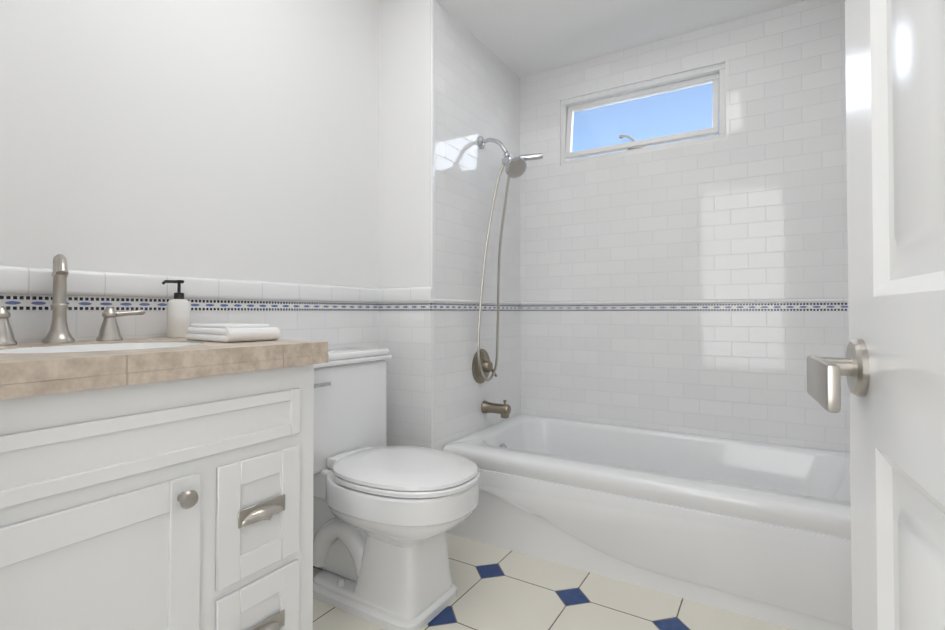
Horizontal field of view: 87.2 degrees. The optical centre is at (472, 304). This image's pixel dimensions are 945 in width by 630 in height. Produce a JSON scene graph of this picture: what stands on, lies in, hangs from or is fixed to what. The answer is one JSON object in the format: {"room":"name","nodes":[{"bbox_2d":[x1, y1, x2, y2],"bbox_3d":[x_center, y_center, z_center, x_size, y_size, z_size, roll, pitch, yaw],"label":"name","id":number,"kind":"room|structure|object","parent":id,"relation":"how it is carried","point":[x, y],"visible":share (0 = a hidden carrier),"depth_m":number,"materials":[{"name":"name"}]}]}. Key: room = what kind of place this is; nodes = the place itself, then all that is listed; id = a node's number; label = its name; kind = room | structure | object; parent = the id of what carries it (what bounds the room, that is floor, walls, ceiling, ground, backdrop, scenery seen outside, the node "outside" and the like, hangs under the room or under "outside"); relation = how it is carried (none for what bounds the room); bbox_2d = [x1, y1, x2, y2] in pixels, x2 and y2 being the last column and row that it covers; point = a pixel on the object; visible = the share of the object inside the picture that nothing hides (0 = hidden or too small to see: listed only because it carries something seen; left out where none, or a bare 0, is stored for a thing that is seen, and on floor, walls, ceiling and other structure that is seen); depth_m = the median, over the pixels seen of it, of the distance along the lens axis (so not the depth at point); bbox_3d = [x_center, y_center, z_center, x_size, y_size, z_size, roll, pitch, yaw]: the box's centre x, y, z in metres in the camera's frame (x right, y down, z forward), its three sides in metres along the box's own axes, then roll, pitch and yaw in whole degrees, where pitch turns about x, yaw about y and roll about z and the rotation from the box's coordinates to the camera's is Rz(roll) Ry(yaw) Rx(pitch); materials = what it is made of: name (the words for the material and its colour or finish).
{"room":"bathroom","nodes":[
{"label":"bathroom","id":0,"kind":"room"},
{"bbox_2d":[0,0,378,348],"bbox_3d":[-0.884,-0.280,1.502,0.144,2.440,3.530,-1,-1,31],"label":"wall","id":1,"kind":"structure","parent":0,"point":[220,158],"depth_m":1.49,"materials":[{"name":"white paint"}]},
{"bbox_2d":[378,0,520,450],"bbox_3d":[-0.077,-0.266,2.442,0.302,2.440,0.844,-1,-1,31],"label":"wall","id":2,"kind":"structure","parent":0,"point":[449,89],"depth_m":2.15,"materials":[{"name":"white tile"}]},
{"bbox_2d":[472,136,542,418],"bbox_3d":[0.167,-0.137,2.281,0.299,1.333,0.166,-1,-1,31],"label":"shower fixture","id":3,"kind":"object","parent":2,"relation":"attached to","point":[482,366],"depth_m":2.30,"materials":[{"name":"silver metal"}]},
{"bbox_2d":[313,532,793,629],"bbox_3d":[-0.072,0.962,0.988,2.045,0.060,3.530,-1,-1,31],"label":"floor","id":4,"kind":"structure","parent":0,"point":[499,588],"depth_m":1.55,"materials":[{"name":"white tile"}]},
{"bbox_2d":[0,337,328,629],"bbox_3d":[-0.800,0.509,0.961,0.578,0.846,0.850,-1,-1,31],"label":"bathroom vanity","id":5,"kind":"object","parent":4,"relation":"on","point":[159,483],"visible":1,"depth_m":0.89,"materials":[{"name":"white paint"}]},
{"bbox_2d":[0,254,144,344],"bbox_3d":[-0.933,-0.015,1.136,0.114,0.205,0.355,-1,-1,31],"label":"faucet","id":6,"kind":"object","parent":5,"relation":"on","point":[59,332],"visible":1,"depth_m":1.14,"materials":[{"name":"silver metal"}]},
{"bbox_2d":[162,280,190,337],"bbox_3d":[-0.822,0.012,1.372,0.057,0.159,0.077,-1,-1,31],"label":"soap dispenser","id":7,"kind":"object","parent":5,"relation":"on","point":[178,315],"visible":1,"depth_m":1.36,"materials":[{"name":"white"}]},
{"bbox_2d":[185,323,279,342],"bbox_3d":[-0.601,0.069,1.244,0.220,0.040,0.138,-1,-1,37],"label":"towel","id":8,"kind":"object","parent":5,"relation":"on","point":[229,332],"visible":1,"depth_m":1.19,"materials":[{"name":"white fabric"}]},
{"bbox_2d":[313,347,479,629],"bbox_3d":[-0.309,0.554,1.637,0.709,0.776,0.470,-1,-1,31],"label":"toilet","id":9,"kind":"object","parent":4,"relation":"on","point":[385,518],"visible":0.9,"depth_m":1.52,"materials":[{"name":"white ceramic"}]},
{"bbox_2d":[443,414,851,629],"bbox_3d":[0.708,0.767,1.997,1.500,0.360,0.756,-1,-1,31],"label":"bathtub","id":10,"kind":"object","parent":4,"relation":"on","point":[758,530],"visible":0.71,"depth_m":1.71,"materials":[{"name":"white ceramic"}]},
{"bbox_2d":[436,0,805,77],"bbox_3d":[-0.072,-1.433,1.025,2.045,0.310,3.530,-1,-1,31],"label":"ceiling","id":11,"kind":"structure","parent":0,"point":[521,38],"depth_m":2.22,"materials":[{"name":"white paint"}]},
{"bbox_2d":[520,0,849,452],"bbox_3d":[0.813,-0.266,2.459,2.045,2.440,0.129,-1,-1,31],"label":"wall","id":12,"kind":"structure","parent":0,"point":[699,289],"depth_m":2.25,"materials":[{"name":"tile"}]},
{"bbox_2d":[559,60,726,165],"bbox_3d":[0.822,-0.908,2.459,0.790,0.355,0.125,-1,-1,31],"label":"window unit","id":13,"kind":"structure","parent":12,"relation":"in","point":[703,75],"depth_m":2.41,"materials":[{"name":"white"}]},
{"bbox_3d":[-0.541,-0.299,0.239,1.805,2.440,0.110,-1,-1,31],"label":"wall","id":14,"kind":"structure","parent":0,"visible":0},
{"bbox_2d":[807,0,944,629],"bbox_3d":[0.300,-0.102,0.289,0.149,2.030,0.770,-1,-1,31],"label":"door","id":15,"kind":"structure","parent":14,"relation":"in","point":[891,366],"depth_m":0.47,"materials":[{"name":"white paint"}]}
]}

